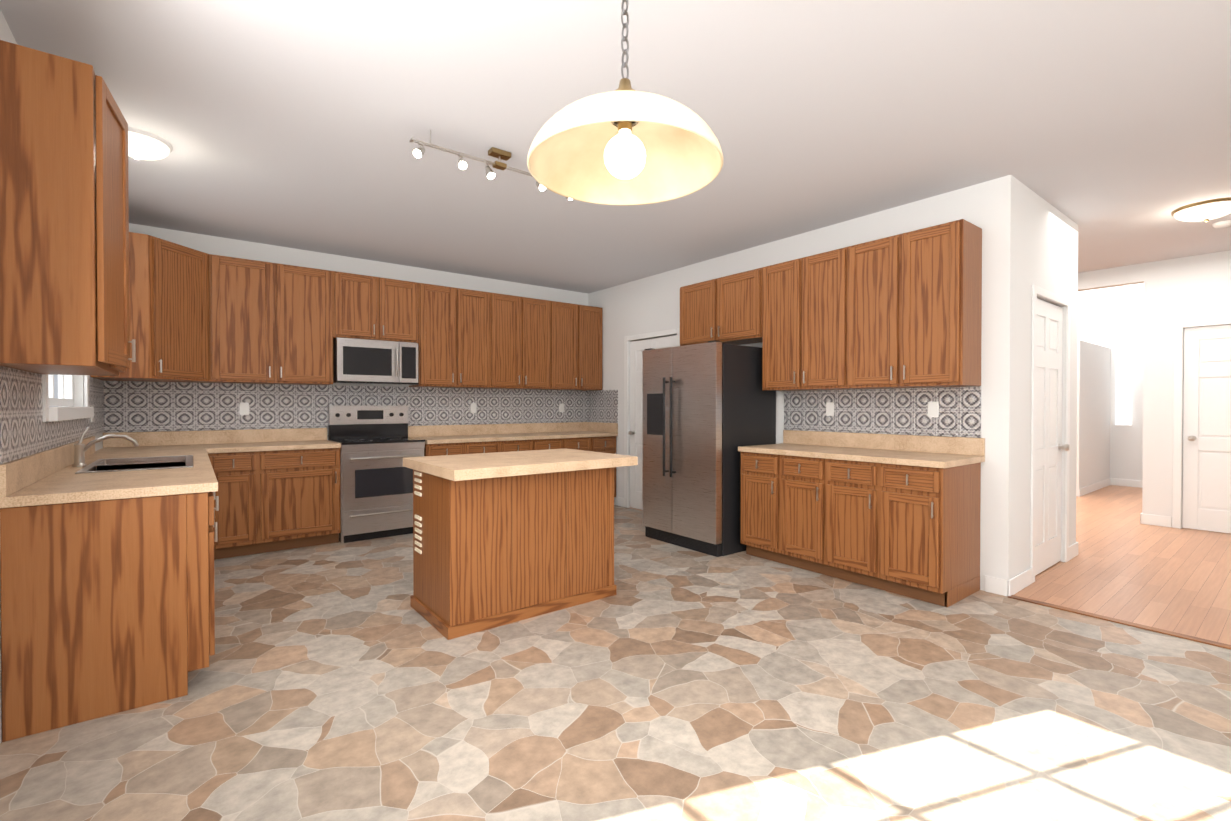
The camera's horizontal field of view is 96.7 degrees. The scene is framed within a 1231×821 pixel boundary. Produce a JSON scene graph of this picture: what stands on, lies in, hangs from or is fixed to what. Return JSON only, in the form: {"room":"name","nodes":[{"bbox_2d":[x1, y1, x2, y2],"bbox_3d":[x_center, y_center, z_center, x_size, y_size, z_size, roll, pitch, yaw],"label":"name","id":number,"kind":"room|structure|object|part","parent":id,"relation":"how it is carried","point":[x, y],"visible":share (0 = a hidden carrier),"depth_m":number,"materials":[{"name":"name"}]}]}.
{"room":"kitchen","nodes":[
{"label":"kitchen","id":0,"kind":"room"},
{"bbox_2d":[0,9,102,742],"bbox_3d":[-1.561,-0.137,0.997,0.120,2.750,8.550,0,1,-38],"label":"wall","id":1,"kind":"structure","parent":0,"point":[6,34],"depth_m":2.64,"materials":[{"name":"white paint"}]},
{"bbox_2d":[0,436,95,495],"bbox_3d":[-2.990,0.252,2.957,0.019,0.120,2.394,0,1,-38],"label":"backsplash","id":2,"kind":"structure","parent":1,"relation":"attached to","point":[13,473],"depth_m":2.48,"materials":[{"name":"beige stone"}]},
{"bbox_2d":[0,40,131,375],"bbox_3d":[-2.191,-0.727,2.175,0.331,1.121,0.510,0,1,-38],"label":"upper cabinet","id":3,"kind":"object","parent":1,"relation":"attached to","point":[64,193],"depth_m":1.99,"materials":[{"name":"brown wood"}]},
{"bbox_2d":[41,374,93,421],"bbox_3d":[-3.156,-0.580,3.123,0.125,1.260,1.410,0,1,-38],"label":"window","id":4,"kind":"structure","parent":1,"relation":"in","point":[53,414],"depth_m":3.10,"materials":[{"name":"white"}]},
{"bbox_2d":[102,223,587,439],"bbox_3d":[-2.287,-0.179,5.923,5.020,2.750,0.120,0,1,-38],"label":"wall","id":5,"kind":"structure","parent":0,"point":[220,246],"depth_m":5.52,"materials":[{"name":"white paint"}]},
{"bbox_2d":[0,485,1230,820],"bbox_3d":[3.091,1.242,5.290,12.720,0.080,9.600,0,1,-38],"label":"floor","id":6,"kind":"structure","parent":0,"point":[346,681],"depth_m":2.28,"materials":[{"name":"stone"}]},
{"bbox_2d":[0,468,218,741],"bbox_3d":[-2.187,0.769,2.433,0.638,0.914,0.550,0,1,-38],"label":"base cabinet","id":7,"kind":"object","parent":6,"relation":"on","point":[107,583],"depth_m":2.20,"materials":[{"name":"brown wood"}]},
{"bbox_2d":[0,480,217,507],"bbox_3d":[-2.740,0.330,3.152,0.652,0.040,2.394,0,1,-38],"label":"countertop","id":8,"kind":"structure","parent":7,"relation":"on","point":[165,489],"depth_m":2.18,"materials":[{"name":"beige stone"}]},
{"bbox_2d":[44,460,211,475],"bbox_3d":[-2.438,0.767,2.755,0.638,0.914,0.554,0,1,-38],"label":"countertop","id":9,"kind":"structure","parent":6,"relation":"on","point":[183,463],"depth_m":3.06,"materials":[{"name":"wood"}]},
{"bbox_2d":[64,456,209,467],"bbox_3d":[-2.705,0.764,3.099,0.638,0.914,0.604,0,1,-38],"label":"countertop","id":10,"kind":"structure","parent":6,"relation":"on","point":[143,459],"depth_m":3.42,"materials":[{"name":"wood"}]},
{"bbox_2d":[80,452,207,459],"bbox_3d":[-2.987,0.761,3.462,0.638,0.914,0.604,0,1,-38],"label":"countertop","id":11,"kind":"structure","parent":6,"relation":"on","point":[119,455],"depth_m":3.71,"materials":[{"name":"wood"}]},
{"bbox_2d":[88,449,206,455],"bbox_3d":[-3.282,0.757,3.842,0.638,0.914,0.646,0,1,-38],"label":"countertop","id":12,"kind":"structure","parent":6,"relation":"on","point":[186,450],"depth_m":4.03,"materials":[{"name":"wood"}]},
{"bbox_2d":[90,232,617,559],"bbox_3d":[-2.038,-0.059,5.603,4.774,2.515,0.687,0,1,-38],"label":"kitchen cabinets","id":13,"kind":"object","parent":6,"relation":"on","point":[217,329],"visible":0.69,"depth_m":4.98,"materials":[{"name":"brown wood"}]},
{"bbox_2d":[333,337,417,385],"bbox_3d":[-2.401,-0.475,5.464,0.750,0.426,0.429,0,1,-38],"label":"microwave","id":14,"kind":"object","parent":13,"relation":"attached to","point":[366,362],"visible":1,"depth_m":5.31,"materials":[{"name":"silver metal"}]},
{"bbox_2d":[328,405,425,542],"bbox_3d":[-2.336,0.576,5.374,0.754,1.250,0.667,0,1,-38],"label":"range","id":15,"kind":"object","parent":6,"relation":"on","point":[378,444],"visible":0.85,"depth_m":5.20,"materials":[{"name":"silver metal"}]},
{"bbox_2d":[403,448,637,639],"bbox_3d":[-0.590,0.755,3.438,1.200,0.925,0.840,0,1,-38],"label":"kitchen island","id":16,"kind":"object","parent":6,"relation":"on","point":[501,538],"visible":1,"depth_m":3.20,"materials":[{"name":"brown wood"}]},
{"bbox_2d":[643,340,775,556],"bbox_3d":[0.828,0.311,5.059,0.866,1.785,0.925,0,1,-38],"label":"refrigerator","id":17,"kind":"object","parent":6,"relation":"on","point":[709,408],"visible":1,"depth_m":4.71,"materials":[{"name":"silver metal"}]},
{"bbox_2d":[740,451,767,559],"bbox_3d":[1.411,0.774,4.551,0.628,0.868,0.459,0,1,-38],"label":"base cabinet","id":18,"kind":"object","parent":6,"relation":"on","point":[754,468],"depth_m":4.43,"materials":[{"name":"brown wood"}]},
{"bbox_2d":[768,455,811,570],"bbox_3d":[1.627,0.776,4.274,0.628,0.868,0.532,0,1,-38],"label":"base cabinet","id":19,"kind":"object","parent":6,"relation":"on","point":[789,476],"depth_m":4.17,"materials":[{"name":"brown wood"}]},
{"bbox_2d":[812,459,863,584],"bbox_3d":[1.865,0.779,3.968,0.628,0.868,0.531,0,1,-38],"label":"base cabinet","id":20,"kind":"object","parent":6,"relation":"on","point":[837,484],"depth_m":3.86,"materials":[{"name":"brown wood"}]},
{"bbox_2d":[864,463,980,606],"bbox_3d":[2.081,0.781,3.690,0.628,0.868,0.460,0,1,-38],"label":"base cabinet","id":21,"kind":"object","parent":6,"relation":"on","point":[885,507],"depth_m":3.50,"materials":[{"name":"brown wood"}]},
{"bbox_2d":[738,443,983,470],"bbox_3d":[1.748,0.322,4.102,0.642,0.040,1.575,0,1,-38],"label":"countertop","id":22,"kind":"structure","parent":21,"relation":"on","point":[805,450],"depth_m":3.86,"materials":[{"name":"beige stone"}]},
{"bbox_2d":[1079,478,1110,496],"bbox_3d":[7.068,1.123,8.054,1.780,0.110,0.011,0,1,-38],"label":"baseboard","id":23,"kind":"structure","parent":6,"relation":"on","point":[1096,486],"depth_m":7.99,"materials":[{"name":"white wood"}]},
{"bbox_2d":[1008,595,1230,649],"bbox_3d":[3.698,1.224,2.130,0.060,0.008,3.665,0,1,-38],"label":"threshold","id":24,"kind":"object","parent":6,"relation":"on","point":[1183,636],"depth_m":3.12,"materials":[{"name":"brown wood"}]},
{"bbox_2d":[1111,478,1142,487],"bbox_3d":[7.628,1.116,8.816,0.021,0.110,9.400,0,1,-38],"label":"baseboard","id":25,"kind":"structure","parent":6,"relation":"on","point":[1114,481],"depth_m":8.45,"materials":[{"name":"white wood"}]},
{"bbox_2d":[0,0,1230,293],"bbox_3d":[1.520,-1.588,4.045,8.740,0.100,9.600,0,1,-38],"label":"ceiling","id":26,"kind":"structure","parent":0,"point":[1102,124],"depth_m":2.80,"materials":[{"name":"white paint"}]},
{"bbox_2d":[128,127,172,159],"bbox_3d":[-2.692,-1.469,3.077,0.314,0.115,0.314,0,1,-38],"label":"light","id":27,"kind":"object","parent":26,"relation":"attached to","point":[144,145],"visible":0.75,"depth_m":3.04,"materials":[{"name":"white glass"}]},
{"bbox_2d":[409,130,571,200],"bbox_3d":[-0.677,-1.436,3.221,1.032,0.184,0.086,0,1,-38],"label":"track light","id":28,"kind":"object","parent":26,"relation":"attached to","point":[499,154],"visible":0.75,"depth_m":3.16,"materials":[{"name":"silver metal"}]},
{"bbox_2d":[527,0,722,205],"bbox_3d":[0.022,-1.022,1.251,0.444,0.977,0.444,0,1,-38],"label":"pendant lamp","id":29,"kind":"object","parent":26,"relation":"hanging from","point":[624,144],"visible":1,"depth_m":1.29,"materials":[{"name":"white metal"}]},
{"bbox_3d":[0.022,-0.596,1.255,0.096,0.123,0.096,0,1,-38],"label":"pendant bulb","id":30,"kind":"part","parent":29,"relation":"part of","materials":[{"name":"white glass"}]},
{"bbox_2d":[1171,197,1230,221],"bbox_3d":[4.451,-1.478,4.120,0.374,0.115,0.374,0,1,-38],"label":"light","id":31,"kind":"object","parent":26,"relation":"attached to","point":[1207,210],"visible":1,"depth_m":4.05,"materials":[{"name":"white glass"}]},
{"bbox_2d":[1212,220,1230,227],"bbox_3d":[4.981,-1.523,4.481,0.130,0.032,0.130,0,1,-38],"label":"smoke detector","id":32,"kind":"object","parent":26,"relation":"attached to","point":[1223,224],"visible":1,"depth_m":4.46,"materials":[{"name":"white plastic"}]},
{"bbox_2d":[588,181,989,590],"bbox_3d":[1.114,-0.176,5.540,0.120,2.750,4.660,0,1,-38],"label":"wall","id":33,"kind":"structure","parent":0,"point":[649,304],"depth_m":4.98,"materials":[{"name":"white paint"}]},
{"bbox_2d":[624,328,679,507],"bbox_3d":[0.413,0.145,6.334,0.015,2.095,0.980,0,1,-38],"label":"door frame","id":34,"kind":"structure","parent":33,"relation":"attached to","point":[653,334],"depth_m":6.68,"materials":[{"name":"white wood"}]},
{"bbox_2d":[628,335,676,509],"bbox_3d":[0.427,0.175,6.345,0.110,2.019,0.844,0,1,-38],"label":"pantry door","id":35,"kind":"structure","parent":33,"relation":"in","point":[637,349],"depth_m":6.57,"materials":[{"name":"white wood"}]},
{"bbox_2d":[680,281,707,345],"bbox_3d":[0.942,-0.939,5.374,0.341,0.600,0.570,0,1,-38],"label":"upper cabinet","id":36,"kind":"object","parent":33,"relation":"attached to","point":[694,297],"depth_m":5.33,"materials":[{"name":"brown wood"}]},
{"bbox_2d":[708,270,751,344],"bbox_3d":[1.207,-0.936,5.034,0.341,0.600,0.573,0,1,-38],"label":"upper cabinet","id":37,"kind":"object","parent":33,"relation":"attached to","point":[729,297],"depth_m":4.98,"materials":[{"name":"brown wood"}]},
{"bbox_2d":[752,260,791,390],"bbox_3d":[1.502,-0.703,4.656,0.341,1.060,0.529,0,1,-38],"label":"upper cabinet","id":38,"kind":"object","parent":33,"relation":"attached to","point":[772,284],"depth_m":4.61,"materials":[{"name":"brown wood"}]},
{"bbox_2d":[792,250,835,390],"bbox_3d":[1.740,-0.701,4.349,0.341,1.060,0.528,0,1,-38],"label":"upper cabinet","id":39,"kind":"object","parent":33,"relation":"attached to","point":[814,276],"depth_m":4.31,"materials":[{"name":"brown wood"}]},
{"bbox_2d":[836,237,887,390],"bbox_3d":[1.978,-0.698,4.043,0.341,1.060,0.527,0,1,-38],"label":"upper cabinet","id":40,"kind":"object","parent":33,"relation":"attached to","point":[859,267],"depth_m":4.01,"materials":[{"name":"brown wood"}]},
{"bbox_2d":[784,431,983,454],"bbox_3d":[1.994,0.240,4.293,0.019,0.120,1.575,0,1,-38],"label":"backsplash","id":41,"kind":"structure","parent":33,"relation":"attached to","point":[954,444],"depth_m":4.14,"materials":[{"name":"beige stone"}]},
{"bbox_2d":[884,219,981,390],"bbox_3d":[2.195,-0.696,3.765,0.341,1.060,0.458,0,1,-38],"label":"upper cabinet","id":42,"kind":"object","parent":33,"relation":"attached to","point":[933,274],"depth_m":3.64,"materials":[{"name":"brown wood"}]},
{"bbox_2d":[987,175,1074,579],"bbox_3d":[3.126,-0.163,4.076,1.500,2.750,0.120,0,1,-38],"label":"wall","id":43,"kind":"structure","parent":0,"point":[1033,237],"depth_m":3.66,"materials":[{"name":"white paint"}]},
{"bbox_2d":[1004,568,1031,595],"bbox_3d":[2.738,1.160,3.704,0.444,0.110,0.018,0,1,-38],"label":"baseboard","id":44,"kind":"structure","parent":43,"relation":"attached to","point":[1010,587],"depth_m":3.66,"materials":[{"name":"white wood"}]},
{"bbox_2d":[1030,284,1070,582],"bbox_3d":[3.278,0.164,4.112,0.910,2.095,0.015,0,1,-38],"label":"door frame","id":45,"kind":"structure","parent":43,"relation":"attached to","point":[1047,294],"depth_m":3.86,"materials":[{"name":"white wood"}]},
{"bbox_2d":[1035,298,1069,575],"bbox_3d":[3.267,0.194,4.126,0.774,2.019,0.110,0,1,-38],"label":"closet door","id":46,"kind":"structure","parent":43,"relation":"in","point":[1049,447],"depth_m":4.16,"materials":[{"name":"white wood"}]},
{"bbox_2d":[1075,223,1077,542],"bbox_3d":[2.320,-0.183,6.433,0.120,2.750,4.830,0,1,-38],"label":"wall","id":47,"kind":"structure","parent":0,"point":[1076,226],"depth_m":4.54,"materials":[{"name":"white paint"}]},
{"bbox_2d":[1069,542,1077,555],"bbox_3d":[2.378,1.136,6.481,0.011,0.110,4.844,0,1,-38],"label":"baseboard","id":48,"kind":"structure","parent":47,"relation":"attached to","point":[1073,549],"depth_m":4.49,"materials":[{"name":"white wood"}]},
{"bbox_2d":[1076,250,1230,528],"bbox_3d":[4.923,-1.411,6.691,0.120,5.200,9.600,0,1,-38],"label":"wall","id":49,"kind":"structure","parent":0,"point":[1191,288],"depth_m":5.95,"materials":[{"name":"white paint"}]},
{"bbox_2d":[1172,318,1230,528],"bbox_3d":[5.989,0.154,5.222,0.015,2.095,0.940,0,1,-38],"label":"door frame","id":50,"kind":"structure","parent":49,"relation":"attached to","point":[1177,423],"depth_m":5.56,"materials":[{"name":"white wood"}]},
{"bbox_2d":[1182,325,1230,532],"bbox_3d":[6.003,0.184,5.233,0.110,2.019,0.804,0,1,-38],"label":"door","id":51,"kind":"structure","parent":49,"relation":"in","point":[1206,500],"depth_m":5.43,"materials":[{"name":"white wood"}]},
{"label":"outside","id":52,"kind":"structure","parent":0,"visible":0},
{"bbox_2d":[1116,341,1131,424],"bbox_3d":[6.733,-1.763,9.932,0.020,3.950,3.900,0,1,-38],"label":"sky","id":53,"kind":"structure","parent":52,"point":[1123,383],"depth_m":8.46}
]}

